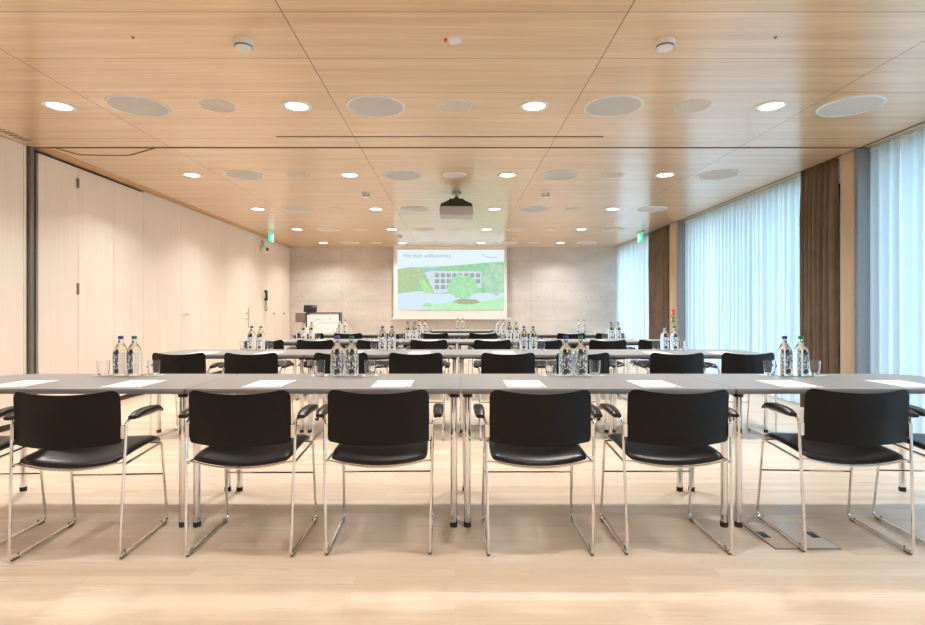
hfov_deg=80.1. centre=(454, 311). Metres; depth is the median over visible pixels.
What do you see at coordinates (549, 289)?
wall
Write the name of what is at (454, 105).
ceiling speaker
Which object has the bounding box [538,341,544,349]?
drinking glass
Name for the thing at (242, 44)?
smoke detector
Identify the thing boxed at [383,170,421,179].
ceiling speaker
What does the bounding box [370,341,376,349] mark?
drinking glass
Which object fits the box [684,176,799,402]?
sheer curtain
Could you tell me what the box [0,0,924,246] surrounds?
ceiling
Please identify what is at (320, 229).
ceiling speaker
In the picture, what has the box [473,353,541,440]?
chair
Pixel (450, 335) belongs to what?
conference table
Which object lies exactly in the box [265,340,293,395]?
chair
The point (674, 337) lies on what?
water bottle
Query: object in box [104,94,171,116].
ceiling speaker
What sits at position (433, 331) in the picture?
conference table
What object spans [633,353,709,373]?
chair
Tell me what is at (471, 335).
chair
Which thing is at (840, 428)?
chair
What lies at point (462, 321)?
water bottle
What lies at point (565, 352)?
water bottle
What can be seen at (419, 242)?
ceiling speaker
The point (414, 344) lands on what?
chair
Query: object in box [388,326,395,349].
water bottle
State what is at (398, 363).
chair
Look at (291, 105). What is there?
recessed light
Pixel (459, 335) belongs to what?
conference table
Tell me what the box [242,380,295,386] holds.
paper sheet
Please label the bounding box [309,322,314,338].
water bottle
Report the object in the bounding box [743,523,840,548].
outlet box
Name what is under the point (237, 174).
ceiling speaker
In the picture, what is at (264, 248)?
wall sensor
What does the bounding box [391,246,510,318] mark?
projection screen
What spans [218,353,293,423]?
chair
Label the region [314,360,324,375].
drinking glass
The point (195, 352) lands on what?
paper sheet
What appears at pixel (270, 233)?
exit sign
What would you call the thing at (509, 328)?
water bottle
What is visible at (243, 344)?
drinking glass
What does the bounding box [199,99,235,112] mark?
ceiling speaker
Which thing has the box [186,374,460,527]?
conference table
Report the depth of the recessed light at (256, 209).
8.96 m
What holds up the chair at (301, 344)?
on the floor
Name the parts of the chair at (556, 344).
seat, backrest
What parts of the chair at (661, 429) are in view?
armrest, frame, seat, seat rail, backrest, frame, armrest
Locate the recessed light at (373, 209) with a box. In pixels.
[369,208,383,210]
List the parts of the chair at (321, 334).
backrest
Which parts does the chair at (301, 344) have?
frame, seat, backrest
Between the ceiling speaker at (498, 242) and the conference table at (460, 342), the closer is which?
the conference table at (460, 342)
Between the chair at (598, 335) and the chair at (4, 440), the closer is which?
the chair at (4, 440)
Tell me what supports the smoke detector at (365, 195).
attached to the ceiling
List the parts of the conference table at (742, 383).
leg, leg, leg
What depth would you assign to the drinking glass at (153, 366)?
3.45 m
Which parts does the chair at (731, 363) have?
armrest, backrest, frame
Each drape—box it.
[648,226,669,339]
[799,158,838,406]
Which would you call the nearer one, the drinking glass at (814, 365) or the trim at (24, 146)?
the drinking glass at (814, 365)
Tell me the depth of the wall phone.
12.34 m
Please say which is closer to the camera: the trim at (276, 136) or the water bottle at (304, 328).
the trim at (276, 136)
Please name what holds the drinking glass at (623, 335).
on the napkin
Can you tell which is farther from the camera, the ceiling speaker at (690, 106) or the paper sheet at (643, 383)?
the ceiling speaker at (690, 106)
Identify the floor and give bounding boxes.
[0,357,924,624]
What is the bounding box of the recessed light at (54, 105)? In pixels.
[41,100,77,111]
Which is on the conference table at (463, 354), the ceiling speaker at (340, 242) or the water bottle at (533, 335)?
the water bottle at (533, 335)
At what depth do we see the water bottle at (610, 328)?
7.89 m
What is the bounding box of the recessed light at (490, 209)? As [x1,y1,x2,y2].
[487,208,501,210]
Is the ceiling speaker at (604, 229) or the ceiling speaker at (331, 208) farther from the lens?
the ceiling speaker at (604, 229)
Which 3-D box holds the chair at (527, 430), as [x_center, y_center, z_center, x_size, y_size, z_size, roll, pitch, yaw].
[0.398,0.756,2.776,0.612,0.780,0.523,0,0,-1]
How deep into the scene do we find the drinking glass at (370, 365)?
3.45 m
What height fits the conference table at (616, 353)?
0.740 m
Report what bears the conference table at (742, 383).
on the floor
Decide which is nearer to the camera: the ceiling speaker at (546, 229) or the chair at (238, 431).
the chair at (238, 431)
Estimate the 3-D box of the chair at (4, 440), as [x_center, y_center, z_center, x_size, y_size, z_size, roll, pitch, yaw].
[-2.461,0.756,2.736,0.612,0.780,0.523,0,0,-3]
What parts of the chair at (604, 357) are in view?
backrest, frame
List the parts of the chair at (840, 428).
armrest, frame, seat, backrest, seat rail, frame, armrest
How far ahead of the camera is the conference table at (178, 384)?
3.05 m
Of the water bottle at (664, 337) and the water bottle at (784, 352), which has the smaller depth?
the water bottle at (784, 352)
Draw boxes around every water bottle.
[112,336,126,375]
[126,336,141,375]
[247,326,255,349]
[256,326,264,349]
[301,322,306,338]
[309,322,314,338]
[330,336,343,375]
[337,320,341,332]
[343,320,347,332]
[344,336,358,375]
[378,326,386,349]
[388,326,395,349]
[405,322,410,338]
[412,322,417,338]
[417,320,421,332]
[423,320,426,332]
[456,318,459,329]
[461,318,464,329]
[496,320,499,332]
[501,320,505,332]
[506,322,511,338]
[513,322,518,338]
[520,326,527,349]
[529,326,536,349]
[559,336,572,375]
[574,336,587,375]
[576,320,580,332]
[581,320,585,332]
[608,322,613,338]
[615,322,620,338]
[660,326,668,349]
[670,326,678,349]
[777,336,792,375]
[793,336,808,375]
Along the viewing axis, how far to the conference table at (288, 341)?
7.62 m
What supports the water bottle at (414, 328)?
on the conference table at (453, 342)
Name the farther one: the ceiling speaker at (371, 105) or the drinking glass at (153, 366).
the ceiling speaker at (371, 105)
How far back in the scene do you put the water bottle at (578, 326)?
10.05 m
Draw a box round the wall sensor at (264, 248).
[261,241,268,252]
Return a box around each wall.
[0,136,289,425]
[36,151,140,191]
[290,247,616,348]
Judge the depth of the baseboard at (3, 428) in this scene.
7.14 m
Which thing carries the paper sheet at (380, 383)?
on the conference table at (449, 384)
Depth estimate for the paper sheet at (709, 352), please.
5.38 m
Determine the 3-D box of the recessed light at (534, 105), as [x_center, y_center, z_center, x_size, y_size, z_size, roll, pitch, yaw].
[0.640,-1.655,4.450,0.244,0.009,0.244,0,0,0]
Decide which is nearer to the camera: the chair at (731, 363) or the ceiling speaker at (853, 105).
the ceiling speaker at (853, 105)
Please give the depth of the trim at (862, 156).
5.60 m
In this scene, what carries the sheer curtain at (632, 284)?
hanging from the ceiling
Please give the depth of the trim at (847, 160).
5.70 m
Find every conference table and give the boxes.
[0,374,234,527]
[157,349,320,432]
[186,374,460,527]
[265,339,356,346]
[291,333,377,372]
[305,349,457,432]
[354,339,456,348]
[374,333,456,373]
[432,330,495,338]
[457,333,539,372]
[457,339,562,396]
[458,349,611,432]
[460,374,734,527]
[537,333,623,373]
[557,339,659,344]
[594,349,767,432]
[684,374,924,527]
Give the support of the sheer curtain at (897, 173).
hanging from the ceiling
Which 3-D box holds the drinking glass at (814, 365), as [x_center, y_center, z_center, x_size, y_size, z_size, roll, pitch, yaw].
[2.270,0.357,3.480,0.073,0.093,0.073,0,0,0]
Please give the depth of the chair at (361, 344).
7.03 m
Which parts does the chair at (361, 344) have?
backrest, seat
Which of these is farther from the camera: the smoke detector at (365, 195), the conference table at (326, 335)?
the conference table at (326, 335)
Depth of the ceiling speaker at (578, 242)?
13.27 m
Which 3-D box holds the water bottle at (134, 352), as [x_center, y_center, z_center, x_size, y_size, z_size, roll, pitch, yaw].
[-2.021,0.281,3.465,0.087,0.250,0.088,0,0,1]
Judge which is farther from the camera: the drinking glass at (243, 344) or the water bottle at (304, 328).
the water bottle at (304, 328)
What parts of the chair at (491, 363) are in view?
armrest, frame, backrest, armrest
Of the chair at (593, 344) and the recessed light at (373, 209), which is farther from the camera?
the recessed light at (373, 209)
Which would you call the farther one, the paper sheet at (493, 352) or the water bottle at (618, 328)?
the water bottle at (618, 328)
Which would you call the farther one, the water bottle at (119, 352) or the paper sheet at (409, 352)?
the paper sheet at (409, 352)
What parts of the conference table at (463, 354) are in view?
leg, rail, rail, leg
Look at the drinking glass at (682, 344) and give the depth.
5.74 m
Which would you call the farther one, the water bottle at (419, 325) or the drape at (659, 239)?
the drape at (659, 239)
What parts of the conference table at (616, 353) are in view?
leg, rail, rail, leg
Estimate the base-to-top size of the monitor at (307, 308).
0.164 m
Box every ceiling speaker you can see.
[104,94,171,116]
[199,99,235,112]
[224,170,264,179]
[282,206,311,211]
[285,172,308,177]
[317,228,340,230]
[328,207,344,210]
[340,242,358,243]
[346,94,404,116]
[353,228,366,230]
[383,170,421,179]
[401,206,429,211]
[412,228,434,230]
[419,242,437,243]
[438,99,471,112]
[444,172,465,177]
[448,228,461,230]
[498,242,516,243]
[506,228,529,230]
[519,206,548,211]
[540,170,579,179]
[543,228,556,230]
[565,207,581,210]
[577,242,596,243]
[583,94,643,116]
[601,172,624,177]
[601,228,624,230]
[637,206,667,211]
[674,99,710,112]
[696,170,739,179]
[815,94,887,116]
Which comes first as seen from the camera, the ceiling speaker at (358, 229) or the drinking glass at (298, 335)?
the drinking glass at (298, 335)
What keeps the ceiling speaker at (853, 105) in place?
attached to the ceiling
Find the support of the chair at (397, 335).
on the floor
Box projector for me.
[440,192,472,218]
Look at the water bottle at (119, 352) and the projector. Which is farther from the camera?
the projector
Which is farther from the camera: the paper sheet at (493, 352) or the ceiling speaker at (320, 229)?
the ceiling speaker at (320, 229)
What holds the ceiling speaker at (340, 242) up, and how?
attached to the ceiling
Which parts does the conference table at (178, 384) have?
leg, leg, leg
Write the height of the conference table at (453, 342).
0.740 m
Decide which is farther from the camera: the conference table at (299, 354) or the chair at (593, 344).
the chair at (593, 344)
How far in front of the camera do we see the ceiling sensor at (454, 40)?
3.34 m
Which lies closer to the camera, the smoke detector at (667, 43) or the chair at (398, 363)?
the smoke detector at (667, 43)
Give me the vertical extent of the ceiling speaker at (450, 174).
0.007 m
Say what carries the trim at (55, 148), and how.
attached to the ceiling
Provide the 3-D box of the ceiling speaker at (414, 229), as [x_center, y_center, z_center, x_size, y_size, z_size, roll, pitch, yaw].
[-0.640,-1.655,11.150,0.476,0.009,0.476,0,0,0]
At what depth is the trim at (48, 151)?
7.36 m
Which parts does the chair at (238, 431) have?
armrest, frame, seat rail, backrest, seat, frame, armrest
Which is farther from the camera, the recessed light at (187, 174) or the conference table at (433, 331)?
the conference table at (433, 331)
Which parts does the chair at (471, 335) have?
backrest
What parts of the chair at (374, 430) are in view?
armrest, frame, seat rail, backrest, seat, frame, armrest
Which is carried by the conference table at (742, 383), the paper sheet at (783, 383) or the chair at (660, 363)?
the paper sheet at (783, 383)
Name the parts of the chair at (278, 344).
backrest, seat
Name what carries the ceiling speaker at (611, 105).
attached to the ceiling
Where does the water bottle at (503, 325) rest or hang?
on the conference table at (459, 335)
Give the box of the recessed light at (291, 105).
[281,100,311,111]
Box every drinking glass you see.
[97,360,109,375]
[147,360,159,375]
[240,341,246,349]
[266,341,273,349]
[296,333,300,338]
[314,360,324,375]
[364,360,375,375]
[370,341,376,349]
[397,341,403,349]
[512,341,518,349]
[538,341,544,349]
[545,360,555,375]
[589,360,600,375]
[602,333,606,338]
[621,333,626,338]
[652,341,658,349]
[679,341,685,349]
[763,360,775,375]
[809,360,820,375]
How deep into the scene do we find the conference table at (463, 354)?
5.31 m
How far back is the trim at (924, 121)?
6.62 m
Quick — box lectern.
[295,312,341,338]
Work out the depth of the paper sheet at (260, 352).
5.38 m
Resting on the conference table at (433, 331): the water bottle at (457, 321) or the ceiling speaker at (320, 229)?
the water bottle at (457, 321)
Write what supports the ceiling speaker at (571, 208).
attached to the ceiling
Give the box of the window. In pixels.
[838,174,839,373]
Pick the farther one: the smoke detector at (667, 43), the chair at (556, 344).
the chair at (556, 344)
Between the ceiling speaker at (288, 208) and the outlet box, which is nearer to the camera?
the outlet box
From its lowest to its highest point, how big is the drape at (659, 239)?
2.774 m
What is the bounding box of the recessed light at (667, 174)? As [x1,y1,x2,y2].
[655,172,675,177]
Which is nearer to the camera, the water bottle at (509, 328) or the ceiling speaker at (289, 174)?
the ceiling speaker at (289, 174)
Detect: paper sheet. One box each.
[0,380,59,386]
[102,380,166,386]
[189,352,216,353]
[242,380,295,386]
[256,352,281,353]
[371,380,413,386]
[408,352,429,353]
[493,352,515,353]
[503,380,545,386]
[626,380,680,386]
[644,352,670,353]
[709,352,738,353]
[755,380,820,386]
[864,380,924,386]
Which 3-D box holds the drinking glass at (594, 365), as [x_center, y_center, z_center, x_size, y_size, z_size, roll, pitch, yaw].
[0.885,0.357,3.480,0.073,0.093,0.073,0,0,0]
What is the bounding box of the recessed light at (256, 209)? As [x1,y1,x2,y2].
[250,208,265,210]
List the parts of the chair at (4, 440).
armrest, seat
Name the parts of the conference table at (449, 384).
leg, leg, leg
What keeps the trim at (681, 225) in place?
attached to the wall
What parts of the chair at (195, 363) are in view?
frame, backrest, armrest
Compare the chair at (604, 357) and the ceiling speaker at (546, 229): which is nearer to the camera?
the chair at (604, 357)
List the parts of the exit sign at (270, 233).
panel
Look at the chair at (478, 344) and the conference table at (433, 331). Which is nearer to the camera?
the chair at (478, 344)
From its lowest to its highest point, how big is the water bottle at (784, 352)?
0.250 m
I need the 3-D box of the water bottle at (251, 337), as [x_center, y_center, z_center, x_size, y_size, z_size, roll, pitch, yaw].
[-2.129,0.281,5.760,0.087,0.250,0.088,0,0,3]
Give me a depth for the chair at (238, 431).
2.55 m
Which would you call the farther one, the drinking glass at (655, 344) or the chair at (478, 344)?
the chair at (478, 344)
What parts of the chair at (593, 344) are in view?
backrest, seat, frame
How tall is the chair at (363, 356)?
0.780 m
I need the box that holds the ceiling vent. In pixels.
[0,129,31,140]
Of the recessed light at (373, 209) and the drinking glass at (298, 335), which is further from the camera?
the recessed light at (373, 209)
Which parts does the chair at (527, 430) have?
armrest, frame, seat, seat rail, backrest, frame, armrest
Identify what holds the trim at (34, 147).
attached to the ceiling
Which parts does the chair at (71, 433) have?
armrest, frame, seat rail, backrest, seat, frame, armrest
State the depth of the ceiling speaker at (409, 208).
8.94 m
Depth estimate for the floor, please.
2.68 m
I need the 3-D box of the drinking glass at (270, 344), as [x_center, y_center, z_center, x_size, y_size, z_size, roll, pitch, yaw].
[-1.940,0.357,5.770,0.073,0.093,0.073,0,0,0]
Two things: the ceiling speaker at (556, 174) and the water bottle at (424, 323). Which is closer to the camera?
the ceiling speaker at (556, 174)
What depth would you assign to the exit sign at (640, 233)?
11.42 m
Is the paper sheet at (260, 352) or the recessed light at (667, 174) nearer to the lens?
the paper sheet at (260, 352)
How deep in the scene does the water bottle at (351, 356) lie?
3.43 m
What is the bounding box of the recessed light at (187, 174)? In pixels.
[181,172,202,177]
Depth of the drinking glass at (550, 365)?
3.45 m
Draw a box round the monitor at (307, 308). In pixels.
[303,305,316,311]
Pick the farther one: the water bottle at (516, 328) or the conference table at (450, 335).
the conference table at (450, 335)
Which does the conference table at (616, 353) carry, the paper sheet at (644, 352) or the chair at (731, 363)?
the paper sheet at (644, 352)
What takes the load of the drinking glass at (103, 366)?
on the napkin
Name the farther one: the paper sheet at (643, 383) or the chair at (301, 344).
the chair at (301, 344)
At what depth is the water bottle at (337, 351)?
3.44 m
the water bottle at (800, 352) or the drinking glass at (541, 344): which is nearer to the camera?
the water bottle at (800, 352)
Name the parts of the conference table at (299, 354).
leg, rail, rail, leg, leg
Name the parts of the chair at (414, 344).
backrest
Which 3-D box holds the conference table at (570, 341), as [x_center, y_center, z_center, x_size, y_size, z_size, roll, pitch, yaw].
[2.229,0.776,7.680,1.510,0.740,0.700,0,0,0]
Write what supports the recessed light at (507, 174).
in the ceiling
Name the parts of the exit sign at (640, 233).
panel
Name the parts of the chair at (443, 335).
backrest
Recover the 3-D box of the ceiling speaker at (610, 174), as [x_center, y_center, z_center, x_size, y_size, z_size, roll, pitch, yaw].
[1.920,-1.657,6.700,0.280,0.007,0.280,0,0,0]
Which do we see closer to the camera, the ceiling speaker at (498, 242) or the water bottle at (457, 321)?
the water bottle at (457, 321)
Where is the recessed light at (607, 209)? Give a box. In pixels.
[605,208,619,210]
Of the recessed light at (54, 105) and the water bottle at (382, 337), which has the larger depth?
the water bottle at (382, 337)
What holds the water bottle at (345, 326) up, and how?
on the conference table at (326, 335)
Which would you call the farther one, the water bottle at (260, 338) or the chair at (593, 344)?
the chair at (593, 344)
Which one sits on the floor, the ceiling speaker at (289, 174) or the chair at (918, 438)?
the chair at (918, 438)
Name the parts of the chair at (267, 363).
backrest, frame, armrest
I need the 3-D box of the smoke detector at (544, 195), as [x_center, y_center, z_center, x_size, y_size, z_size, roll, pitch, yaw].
[1.280,-1.633,7.750,0.120,0.055,0.120,0,0,0]
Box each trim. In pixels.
[23,145,25,373]
[26,146,33,373]
[34,147,866,147]
[34,149,35,373]
[37,149,295,247]
[55,148,155,155]
[276,136,602,136]
[615,121,924,246]
[670,221,677,333]
[678,221,684,340]
[840,150,854,373]
[854,149,870,373]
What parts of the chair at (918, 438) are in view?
seat, armrest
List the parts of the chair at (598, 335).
backrest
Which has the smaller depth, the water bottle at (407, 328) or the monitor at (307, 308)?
the water bottle at (407, 328)
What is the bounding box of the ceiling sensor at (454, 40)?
[444,36,461,44]
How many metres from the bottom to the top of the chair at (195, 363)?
0.780 m
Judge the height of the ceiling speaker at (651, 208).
0.009 m
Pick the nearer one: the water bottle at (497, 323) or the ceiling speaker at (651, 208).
the ceiling speaker at (651, 208)
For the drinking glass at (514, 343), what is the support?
on the napkin
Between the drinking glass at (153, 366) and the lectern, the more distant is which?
the lectern
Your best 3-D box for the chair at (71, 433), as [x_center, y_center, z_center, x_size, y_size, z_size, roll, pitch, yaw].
[-1.796,0.756,2.731,0.612,0.780,0.523,0,0,-3]
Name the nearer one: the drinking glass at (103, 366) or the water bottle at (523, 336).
the drinking glass at (103, 366)
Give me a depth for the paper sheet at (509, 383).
3.07 m
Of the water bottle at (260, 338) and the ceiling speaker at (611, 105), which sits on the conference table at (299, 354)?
the water bottle at (260, 338)
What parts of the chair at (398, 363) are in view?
armrest, backrest, frame, armrest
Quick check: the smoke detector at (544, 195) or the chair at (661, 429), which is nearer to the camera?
the chair at (661, 429)
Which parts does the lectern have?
panel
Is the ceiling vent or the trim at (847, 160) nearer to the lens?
the ceiling vent
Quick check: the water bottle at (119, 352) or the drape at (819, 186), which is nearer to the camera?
the water bottle at (119, 352)
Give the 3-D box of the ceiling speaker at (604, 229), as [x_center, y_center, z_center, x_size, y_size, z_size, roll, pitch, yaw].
[3.200,-1.655,11.150,0.476,0.009,0.476,0,0,0]
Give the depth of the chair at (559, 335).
9.19 m
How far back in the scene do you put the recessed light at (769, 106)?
4.44 m
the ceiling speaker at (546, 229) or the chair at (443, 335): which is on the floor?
the chair at (443, 335)
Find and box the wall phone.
[262,290,267,310]
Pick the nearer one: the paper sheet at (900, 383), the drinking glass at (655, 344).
the paper sheet at (900, 383)
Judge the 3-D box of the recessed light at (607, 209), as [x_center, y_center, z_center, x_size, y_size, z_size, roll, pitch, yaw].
[2.560,-1.655,8.930,0.244,0.009,0.244,0,0,0]
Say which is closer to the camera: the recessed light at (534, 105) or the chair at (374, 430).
the chair at (374, 430)
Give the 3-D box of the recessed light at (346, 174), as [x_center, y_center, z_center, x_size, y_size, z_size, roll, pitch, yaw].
[-1.280,-1.655,6.700,0.244,0.009,0.244,0,0,0]
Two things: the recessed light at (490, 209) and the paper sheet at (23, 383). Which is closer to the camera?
the paper sheet at (23, 383)
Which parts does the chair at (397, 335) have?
backrest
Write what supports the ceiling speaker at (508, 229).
attached to the ceiling
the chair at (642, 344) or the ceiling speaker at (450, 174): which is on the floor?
the chair at (642, 344)
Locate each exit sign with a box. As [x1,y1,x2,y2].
[267,230,274,242]
[637,230,643,242]
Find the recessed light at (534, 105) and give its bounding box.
[519,100,548,111]
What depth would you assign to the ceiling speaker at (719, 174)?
6.70 m
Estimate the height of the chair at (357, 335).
0.780 m
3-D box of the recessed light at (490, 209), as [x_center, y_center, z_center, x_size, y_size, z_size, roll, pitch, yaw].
[0.640,-1.655,8.930,0.244,0.009,0.244,0,0,0]
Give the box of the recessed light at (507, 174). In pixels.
[498,172,517,177]
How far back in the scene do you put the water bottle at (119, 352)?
3.44 m
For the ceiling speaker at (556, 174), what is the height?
0.009 m
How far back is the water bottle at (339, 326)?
10.05 m
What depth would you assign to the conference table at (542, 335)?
9.71 m
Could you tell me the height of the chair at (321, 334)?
0.780 m
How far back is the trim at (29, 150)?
5.52 m
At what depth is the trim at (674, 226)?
10.20 m
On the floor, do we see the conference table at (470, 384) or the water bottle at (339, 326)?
the conference table at (470, 384)
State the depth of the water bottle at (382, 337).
5.73 m
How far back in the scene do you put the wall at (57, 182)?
7.01 m
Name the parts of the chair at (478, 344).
backrest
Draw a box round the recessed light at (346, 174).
[340,172,359,177]
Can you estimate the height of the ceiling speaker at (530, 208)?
0.009 m
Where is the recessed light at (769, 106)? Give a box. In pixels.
[754,100,788,111]
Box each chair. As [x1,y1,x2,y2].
[0,406,46,545]
[3,391,168,560]
[147,353,223,436]
[178,390,318,556]
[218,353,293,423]
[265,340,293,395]
[293,340,333,399]
[294,333,323,373]
[308,352,378,439]
[316,389,443,554]
[334,333,361,347]
[357,340,397,368]
[380,333,409,373]
[382,353,450,439]
[406,340,452,399]
[423,333,449,373]
[468,333,496,373]
[468,340,511,399]
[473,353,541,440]
[473,389,602,555]
[518,340,561,368]
[544,352,615,439]
[557,333,586,347]
[586,340,629,399]
[596,333,624,373]
[599,389,738,554]
[628,340,669,373]
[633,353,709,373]
[704,352,776,434]
[756,388,918,554]
[872,404,924,542]
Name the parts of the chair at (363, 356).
frame, backrest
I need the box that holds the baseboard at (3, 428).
[0,370,221,431]
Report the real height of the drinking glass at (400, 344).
0.093 m
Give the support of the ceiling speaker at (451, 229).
attached to the ceiling
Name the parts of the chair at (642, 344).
seat, backrest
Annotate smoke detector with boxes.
[233,36,253,52]
[362,192,370,197]
[542,192,549,197]
[655,36,674,52]
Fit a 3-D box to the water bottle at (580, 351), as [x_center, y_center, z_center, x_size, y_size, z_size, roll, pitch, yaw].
[0.791,0.281,3.465,0.087,0.250,0.088,0,0,3]
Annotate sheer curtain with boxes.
[616,235,648,359]
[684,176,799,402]
[870,127,924,432]
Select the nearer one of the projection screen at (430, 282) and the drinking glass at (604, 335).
the drinking glass at (604, 335)
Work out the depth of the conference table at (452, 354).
5.34 m
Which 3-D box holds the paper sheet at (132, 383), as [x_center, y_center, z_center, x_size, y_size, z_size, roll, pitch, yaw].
[-1.790,0.405,3.075,0.210,0.002,0.297,0,0,0]

